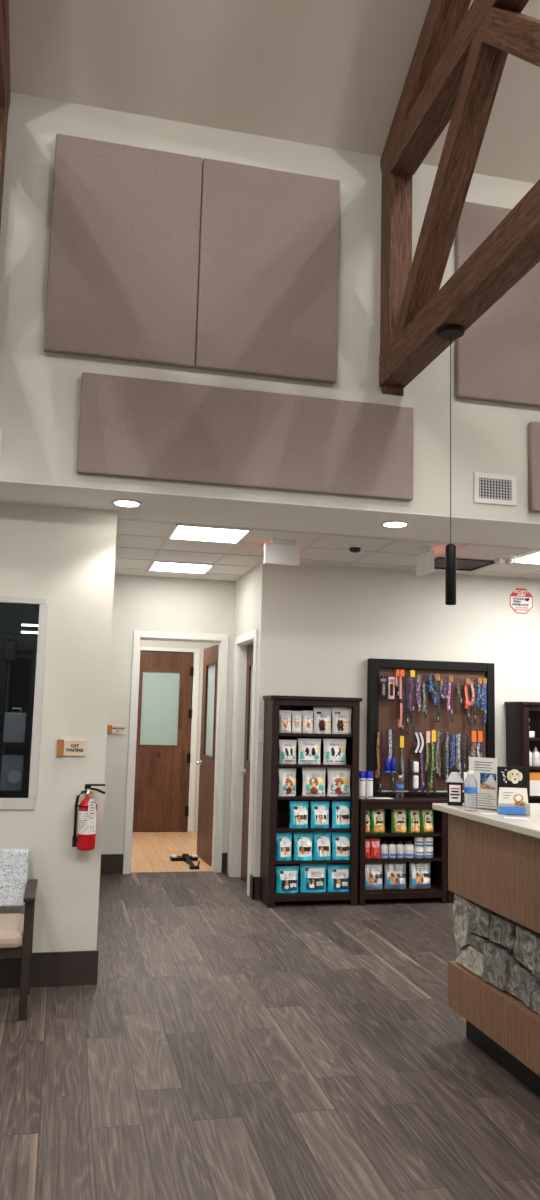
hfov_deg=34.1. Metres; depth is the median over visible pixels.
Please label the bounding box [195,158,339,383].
acoustic panel
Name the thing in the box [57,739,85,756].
wall sign
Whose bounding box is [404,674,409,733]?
leash
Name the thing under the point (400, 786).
water bottle
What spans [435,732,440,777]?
leash
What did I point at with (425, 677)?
leash
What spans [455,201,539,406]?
acoustic panel
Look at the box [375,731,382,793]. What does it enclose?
leash
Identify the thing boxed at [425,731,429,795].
leash
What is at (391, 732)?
leash
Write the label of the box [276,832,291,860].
bag
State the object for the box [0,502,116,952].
wall
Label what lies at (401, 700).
leash
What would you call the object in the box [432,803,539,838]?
countertop
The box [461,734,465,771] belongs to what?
leash
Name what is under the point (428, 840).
jar
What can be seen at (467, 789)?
water bottle
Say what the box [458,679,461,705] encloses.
leash
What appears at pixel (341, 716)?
bag
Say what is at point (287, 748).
bag
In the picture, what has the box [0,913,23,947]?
seat cushion
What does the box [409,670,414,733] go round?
leash
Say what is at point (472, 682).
leash
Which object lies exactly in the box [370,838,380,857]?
bag
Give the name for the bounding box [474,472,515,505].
air vent
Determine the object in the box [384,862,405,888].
bag
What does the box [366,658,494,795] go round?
board
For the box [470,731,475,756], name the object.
leash
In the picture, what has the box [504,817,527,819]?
paper sheet
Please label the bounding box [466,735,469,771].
leash
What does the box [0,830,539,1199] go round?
floor
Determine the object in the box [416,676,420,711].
leash
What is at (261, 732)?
light switch
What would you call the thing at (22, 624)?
lamp
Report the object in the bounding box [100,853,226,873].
baseboard
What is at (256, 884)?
baseboard
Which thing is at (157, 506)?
ceiling
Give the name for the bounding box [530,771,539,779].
product box
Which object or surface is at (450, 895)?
bookcase
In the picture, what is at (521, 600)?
sign
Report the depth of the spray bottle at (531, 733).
7.53 m
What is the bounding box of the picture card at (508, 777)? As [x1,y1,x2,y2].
[497,766,526,808]
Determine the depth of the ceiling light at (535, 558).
7.00 m
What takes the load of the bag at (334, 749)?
on the bookcase at (275, 818)
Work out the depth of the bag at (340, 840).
7.01 m
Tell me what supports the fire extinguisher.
attached to the wall at (64, 556)
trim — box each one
[123,631,228,873]
[140,647,199,831]
[228,629,257,895]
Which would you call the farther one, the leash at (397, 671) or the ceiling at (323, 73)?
the leash at (397, 671)
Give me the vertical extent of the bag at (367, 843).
0.155 m
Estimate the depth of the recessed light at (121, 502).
4.91 m
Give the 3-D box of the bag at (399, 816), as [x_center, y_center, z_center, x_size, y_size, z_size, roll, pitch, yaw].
[1.056,1.796,7.174,0.141,0.198,0.087,3,-7,-11]
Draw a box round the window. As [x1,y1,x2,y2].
[0,596,47,809]
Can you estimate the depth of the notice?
4.16 m
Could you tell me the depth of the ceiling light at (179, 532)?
6.29 m
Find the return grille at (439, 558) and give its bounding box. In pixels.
[415,557,494,570]
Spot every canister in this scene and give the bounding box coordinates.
[359,771,365,798]
[366,771,372,798]
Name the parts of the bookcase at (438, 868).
panel, panel, panel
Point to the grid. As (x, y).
(175, 523)
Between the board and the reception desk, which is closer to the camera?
the reception desk
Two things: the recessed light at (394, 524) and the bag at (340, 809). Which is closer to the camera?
the recessed light at (394, 524)
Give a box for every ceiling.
[0,480,539,547]
[9,0,539,183]
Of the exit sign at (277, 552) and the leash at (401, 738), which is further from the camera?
the leash at (401, 738)
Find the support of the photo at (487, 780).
on the notice
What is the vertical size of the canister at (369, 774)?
0.217 m
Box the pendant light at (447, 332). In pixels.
[437,325,464,604]
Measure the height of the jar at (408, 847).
0.125 m
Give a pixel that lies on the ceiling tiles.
(123, 527)
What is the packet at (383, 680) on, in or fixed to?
hanging from the board
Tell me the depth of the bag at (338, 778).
7.07 m
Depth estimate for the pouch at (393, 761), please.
7.32 m
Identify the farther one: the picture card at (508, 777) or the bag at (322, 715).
the bag at (322, 715)
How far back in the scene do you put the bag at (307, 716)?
7.08 m
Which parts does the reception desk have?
panel, panel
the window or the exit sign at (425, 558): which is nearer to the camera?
the window
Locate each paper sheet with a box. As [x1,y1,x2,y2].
[373,797,392,798]
[481,813,503,814]
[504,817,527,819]
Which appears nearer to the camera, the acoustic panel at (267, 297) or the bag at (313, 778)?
the acoustic panel at (267, 297)
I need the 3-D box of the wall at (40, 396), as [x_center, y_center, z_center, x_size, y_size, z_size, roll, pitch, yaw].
[0.132,-0.863,5.018,11.600,0.685,0.200,3,-7,-13]
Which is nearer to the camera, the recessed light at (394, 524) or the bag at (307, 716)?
the recessed light at (394, 524)
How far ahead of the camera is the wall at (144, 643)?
11.12 m
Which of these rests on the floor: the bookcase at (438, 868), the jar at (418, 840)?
the bookcase at (438, 868)
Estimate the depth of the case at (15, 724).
6.17 m
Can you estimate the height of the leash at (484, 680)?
0.399 m
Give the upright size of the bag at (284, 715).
0.178 m
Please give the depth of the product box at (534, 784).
7.44 m
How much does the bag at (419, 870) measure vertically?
0.214 m
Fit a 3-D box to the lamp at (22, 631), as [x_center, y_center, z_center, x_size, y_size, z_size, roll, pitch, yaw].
[-2.180,0.295,8.013,0.175,0.028,0.045,3,-7,-13]
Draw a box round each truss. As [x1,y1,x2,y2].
[0,0,10,228]
[379,0,539,395]
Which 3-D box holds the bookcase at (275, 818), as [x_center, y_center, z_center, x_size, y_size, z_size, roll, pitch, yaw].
[0.325,1.601,7.100,0.759,1.630,0.316,3,-7,-13]
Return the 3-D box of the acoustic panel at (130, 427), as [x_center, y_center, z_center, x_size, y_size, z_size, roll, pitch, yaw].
[-0.094,-0.884,4.838,1.868,0.543,0.049,3,-7,-13]
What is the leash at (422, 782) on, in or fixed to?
hanging from the board
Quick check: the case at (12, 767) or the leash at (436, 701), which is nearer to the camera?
the case at (12, 767)
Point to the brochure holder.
(511, 801)
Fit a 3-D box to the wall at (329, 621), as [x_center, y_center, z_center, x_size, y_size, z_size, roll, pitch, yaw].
[2.587,1.194,7.922,5.310,2.757,0.120,3,-7,-13]
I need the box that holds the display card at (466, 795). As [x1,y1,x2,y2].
[464,772,468,806]
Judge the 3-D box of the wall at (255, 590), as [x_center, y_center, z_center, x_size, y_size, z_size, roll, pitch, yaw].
[-0.178,1.114,7.845,0.115,2.757,1.210,3,-7,-13]
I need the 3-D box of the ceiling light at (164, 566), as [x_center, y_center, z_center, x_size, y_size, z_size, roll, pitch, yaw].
[-0.795,-0.287,7.813,0.528,0.008,0.508,3,-7,-13]
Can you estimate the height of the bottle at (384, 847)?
0.126 m
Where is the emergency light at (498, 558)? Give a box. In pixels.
[493,554,514,563]
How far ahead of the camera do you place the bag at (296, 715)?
7.06 m
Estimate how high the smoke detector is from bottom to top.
0.050 m
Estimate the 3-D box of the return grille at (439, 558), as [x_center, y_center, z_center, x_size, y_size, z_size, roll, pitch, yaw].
[1.544,-0.293,7.288,0.520,0.009,0.500,3,-7,-13]
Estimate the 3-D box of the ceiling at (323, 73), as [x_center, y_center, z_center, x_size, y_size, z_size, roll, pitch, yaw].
[1.287,-4.626,0.863,11.600,2.738,9.400,3,-7,-13]
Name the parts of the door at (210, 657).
glass pane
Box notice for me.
[466,756,497,810]
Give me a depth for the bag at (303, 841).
6.94 m
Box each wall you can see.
[0,92,539,410]
[0,352,539,522]
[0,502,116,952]
[101,574,234,853]
[140,640,218,831]
[227,561,275,876]
[273,564,539,795]
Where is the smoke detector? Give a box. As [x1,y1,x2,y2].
[347,544,362,552]
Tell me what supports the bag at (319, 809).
on the bookcase at (275, 818)
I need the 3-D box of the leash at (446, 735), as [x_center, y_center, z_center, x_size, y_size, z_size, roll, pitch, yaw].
[1.499,1.345,7.489,0.056,0.425,0.034,3,-7,-13]
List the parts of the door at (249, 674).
glass pane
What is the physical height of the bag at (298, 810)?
0.208 m
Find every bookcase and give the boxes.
[259,695,361,907]
[357,796,446,905]
[434,796,463,902]
[504,701,539,802]
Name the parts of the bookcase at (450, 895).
panel, frame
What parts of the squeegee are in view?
handle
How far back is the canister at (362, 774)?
7.11 m
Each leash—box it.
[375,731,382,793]
[388,730,395,791]
[395,670,399,696]
[398,670,404,731]
[398,736,403,781]
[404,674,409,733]
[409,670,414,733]
[413,732,419,752]
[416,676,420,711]
[417,732,423,752]
[420,734,424,794]
[421,675,427,717]
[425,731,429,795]
[428,675,433,699]
[429,730,435,793]
[433,674,439,721]
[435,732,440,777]
[439,680,442,702]
[442,733,448,782]
[443,680,447,703]
[447,676,452,721]
[448,734,454,767]
[455,734,460,775]
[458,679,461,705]
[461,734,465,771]
[464,678,470,723]
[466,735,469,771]
[470,680,475,724]
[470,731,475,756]
[476,678,481,710]
[477,731,482,757]
[481,678,486,723]
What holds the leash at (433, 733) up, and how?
hanging from the board
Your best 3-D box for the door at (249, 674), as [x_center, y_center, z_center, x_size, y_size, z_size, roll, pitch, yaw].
[-0.135,1.434,7.779,0.150,2.092,0.742,3,-7,-13]
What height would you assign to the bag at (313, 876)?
0.220 m
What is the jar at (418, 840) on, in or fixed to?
on the jar at (418, 851)
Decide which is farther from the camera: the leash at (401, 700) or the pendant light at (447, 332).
the leash at (401, 700)
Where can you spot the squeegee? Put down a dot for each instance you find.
(185, 857)
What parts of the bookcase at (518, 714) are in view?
panel, frame, panel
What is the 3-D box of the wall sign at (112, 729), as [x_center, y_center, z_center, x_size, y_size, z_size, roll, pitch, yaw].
[-1.428,1.202,8.154,0.154,0.083,0.021,3,-7,-13]
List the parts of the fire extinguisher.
carry handle, lever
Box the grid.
[115,519,539,578]
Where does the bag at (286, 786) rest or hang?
on the bookcase at (275, 818)
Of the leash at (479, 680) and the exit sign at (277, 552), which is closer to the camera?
the exit sign at (277, 552)
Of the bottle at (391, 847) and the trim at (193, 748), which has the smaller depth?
the bottle at (391, 847)
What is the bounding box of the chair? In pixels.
[0,849,37,1019]
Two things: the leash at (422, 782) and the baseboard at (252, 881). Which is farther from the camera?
the leash at (422, 782)
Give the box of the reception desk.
[448,814,539,1096]
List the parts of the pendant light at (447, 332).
lamp shade, cord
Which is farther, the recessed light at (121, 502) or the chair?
the recessed light at (121, 502)
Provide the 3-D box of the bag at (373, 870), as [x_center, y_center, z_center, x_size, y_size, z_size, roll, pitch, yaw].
[0.828,2.210,7.070,0.177,0.212,0.101,4,-8,-16]
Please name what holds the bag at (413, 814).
on the bookcase at (438, 868)
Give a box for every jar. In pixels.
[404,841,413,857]
[414,836,423,846]
[414,846,423,857]
[424,836,432,846]
[424,847,432,857]
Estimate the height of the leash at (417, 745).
0.173 m
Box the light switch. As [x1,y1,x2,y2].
[259,730,263,741]
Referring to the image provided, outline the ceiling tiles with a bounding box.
[114,518,539,580]
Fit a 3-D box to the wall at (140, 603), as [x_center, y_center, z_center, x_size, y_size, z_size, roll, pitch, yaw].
[-0.974,1.157,8.341,1.440,2.757,0.120,3,-7,-13]
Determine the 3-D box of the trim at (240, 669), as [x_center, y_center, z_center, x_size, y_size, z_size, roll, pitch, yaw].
[-0.187,1.391,7.779,0.133,2.190,0.920,3,-7,-13]
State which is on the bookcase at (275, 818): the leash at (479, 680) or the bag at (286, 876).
the bag at (286, 876)
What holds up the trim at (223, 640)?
attached to the wall at (140, 603)
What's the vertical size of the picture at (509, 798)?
0.058 m
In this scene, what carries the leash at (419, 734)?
hanging from the board
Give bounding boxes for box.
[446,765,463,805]
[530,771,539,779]
[530,780,539,795]
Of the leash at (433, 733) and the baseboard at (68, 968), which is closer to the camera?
the baseboard at (68, 968)
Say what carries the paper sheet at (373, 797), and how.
on the bookcase at (438, 868)
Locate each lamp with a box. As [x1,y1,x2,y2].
[21,623,37,626]
[21,630,37,633]
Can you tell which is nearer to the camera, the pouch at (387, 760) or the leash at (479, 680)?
the pouch at (387, 760)
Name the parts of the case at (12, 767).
latch plate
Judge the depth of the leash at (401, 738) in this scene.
7.40 m
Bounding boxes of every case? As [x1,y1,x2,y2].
[0,754,24,790]
[3,708,27,742]
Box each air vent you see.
[0,428,1,457]
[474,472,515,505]
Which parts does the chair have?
seat rail, backrest, leg, armrest, leg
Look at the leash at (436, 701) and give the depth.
7.53 m
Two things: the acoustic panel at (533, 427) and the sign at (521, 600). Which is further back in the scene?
the sign at (521, 600)
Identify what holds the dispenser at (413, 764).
on the dispenser at (413, 779)
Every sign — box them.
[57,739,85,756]
[107,725,123,733]
[264,539,299,565]
[416,547,433,575]
[510,588,532,613]
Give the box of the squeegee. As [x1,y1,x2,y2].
[170,854,199,868]
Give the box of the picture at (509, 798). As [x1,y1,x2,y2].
[503,792,525,805]
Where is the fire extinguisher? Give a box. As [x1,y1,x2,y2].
[72,784,105,850]
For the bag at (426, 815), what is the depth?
7.21 m
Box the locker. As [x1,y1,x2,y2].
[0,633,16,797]
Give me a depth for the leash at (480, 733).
7.58 m
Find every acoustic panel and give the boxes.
[43,134,202,367]
[77,372,413,500]
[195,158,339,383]
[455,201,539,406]
[528,422,539,511]
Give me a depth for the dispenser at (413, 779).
7.37 m
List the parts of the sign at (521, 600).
sign plate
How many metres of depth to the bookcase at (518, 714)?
7.54 m
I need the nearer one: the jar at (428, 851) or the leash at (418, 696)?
the jar at (428, 851)
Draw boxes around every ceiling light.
[148,561,213,573]
[168,524,251,543]
[513,552,539,563]
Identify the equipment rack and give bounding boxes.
[0,649,35,797]
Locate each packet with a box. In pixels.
[380,676,386,698]
[388,677,394,698]
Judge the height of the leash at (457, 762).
0.354 m
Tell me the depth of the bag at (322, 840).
6.98 m
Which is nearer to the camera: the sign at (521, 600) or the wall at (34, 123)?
the wall at (34, 123)
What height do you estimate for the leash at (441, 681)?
0.203 m
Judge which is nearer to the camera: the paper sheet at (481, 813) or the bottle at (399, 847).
the paper sheet at (481, 813)
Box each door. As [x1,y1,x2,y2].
[133,651,193,830]
[196,644,218,866]
[239,645,253,881]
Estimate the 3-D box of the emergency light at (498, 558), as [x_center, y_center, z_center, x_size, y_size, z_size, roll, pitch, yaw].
[1.828,-0.316,6.882,0.170,0.062,0.170,3,-7,-13]
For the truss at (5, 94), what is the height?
4.086 m
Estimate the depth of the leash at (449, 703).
7.57 m
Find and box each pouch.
[384,748,389,772]
[390,749,395,772]
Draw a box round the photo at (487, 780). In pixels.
[480,773,495,789]
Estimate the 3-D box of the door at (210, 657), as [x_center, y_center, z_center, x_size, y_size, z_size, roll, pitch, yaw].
[-0.598,1.538,8.886,0.150,2.142,0.872,3,-8,-15]
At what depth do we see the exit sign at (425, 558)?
6.64 m
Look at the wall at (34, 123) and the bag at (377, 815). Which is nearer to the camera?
the wall at (34, 123)
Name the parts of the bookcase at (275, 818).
panel, panel, panel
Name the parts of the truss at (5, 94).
wall post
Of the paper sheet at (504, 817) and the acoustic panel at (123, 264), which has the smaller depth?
the paper sheet at (504, 817)
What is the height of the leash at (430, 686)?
0.213 m
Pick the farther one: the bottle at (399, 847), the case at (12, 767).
the bottle at (399, 847)
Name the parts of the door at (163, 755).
glass pane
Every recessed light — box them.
[111,499,142,506]
[380,520,409,527]
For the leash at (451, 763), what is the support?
hanging from the board
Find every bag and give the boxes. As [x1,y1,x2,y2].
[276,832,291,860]
[276,866,298,892]
[278,768,295,795]
[279,710,291,732]
[279,740,296,763]
[289,801,308,827]
[292,711,301,732]
[293,832,312,860]
[298,738,320,764]
[300,864,326,892]
[302,711,312,732]
[302,768,325,796]
[310,801,328,827]
[313,707,331,733]
[313,831,330,859]
[323,739,345,764]
[327,768,350,795]
[327,864,349,891]
[332,707,351,733]
[332,801,349,827]
[332,832,350,859]
[365,838,369,857]
[365,862,382,889]
[366,809,369,832]
[370,809,384,832]
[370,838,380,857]
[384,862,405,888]
[391,809,407,832]
[408,809,419,832]
[409,861,430,888]
[420,809,433,832]
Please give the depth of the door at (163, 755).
10.96 m
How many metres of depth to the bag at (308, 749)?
7.04 m
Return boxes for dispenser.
[409,760,418,774]
[409,774,418,791]
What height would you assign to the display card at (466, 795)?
0.160 m
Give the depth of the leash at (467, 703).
7.59 m
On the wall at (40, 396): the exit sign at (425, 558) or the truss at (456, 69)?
the truss at (456, 69)
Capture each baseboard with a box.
[0,950,98,988]
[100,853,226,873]
[249,874,254,898]
[252,877,259,899]
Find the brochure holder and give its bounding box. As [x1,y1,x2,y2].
[497,787,529,815]
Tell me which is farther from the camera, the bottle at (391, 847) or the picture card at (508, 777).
the bottle at (391, 847)
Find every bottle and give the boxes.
[380,841,387,857]
[388,841,395,857]
[396,775,403,798]
[396,841,403,857]
[464,771,476,811]
[529,719,534,737]
[529,749,531,765]
[532,747,539,766]
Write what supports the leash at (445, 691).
hanging from the board
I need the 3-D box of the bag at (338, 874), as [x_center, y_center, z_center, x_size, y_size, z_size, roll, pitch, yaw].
[0.548,2.211,7.004,0.193,0.205,0.098,3,-7,-15]
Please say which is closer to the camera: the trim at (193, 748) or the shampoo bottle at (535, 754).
the shampoo bottle at (535, 754)
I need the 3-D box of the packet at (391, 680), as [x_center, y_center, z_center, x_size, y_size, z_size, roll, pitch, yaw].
[1.031,0.745,7.453,0.055,0.186,0.016,3,-7,-13]
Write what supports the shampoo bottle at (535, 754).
on the bookcase at (518, 714)
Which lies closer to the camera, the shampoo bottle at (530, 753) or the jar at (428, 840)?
the jar at (428, 840)
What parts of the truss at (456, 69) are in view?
bearing plate, wall post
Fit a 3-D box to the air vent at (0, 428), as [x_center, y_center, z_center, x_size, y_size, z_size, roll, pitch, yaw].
[-1.518,-0.804,4.513,0.268,0.180,0.011,3,-7,-13]

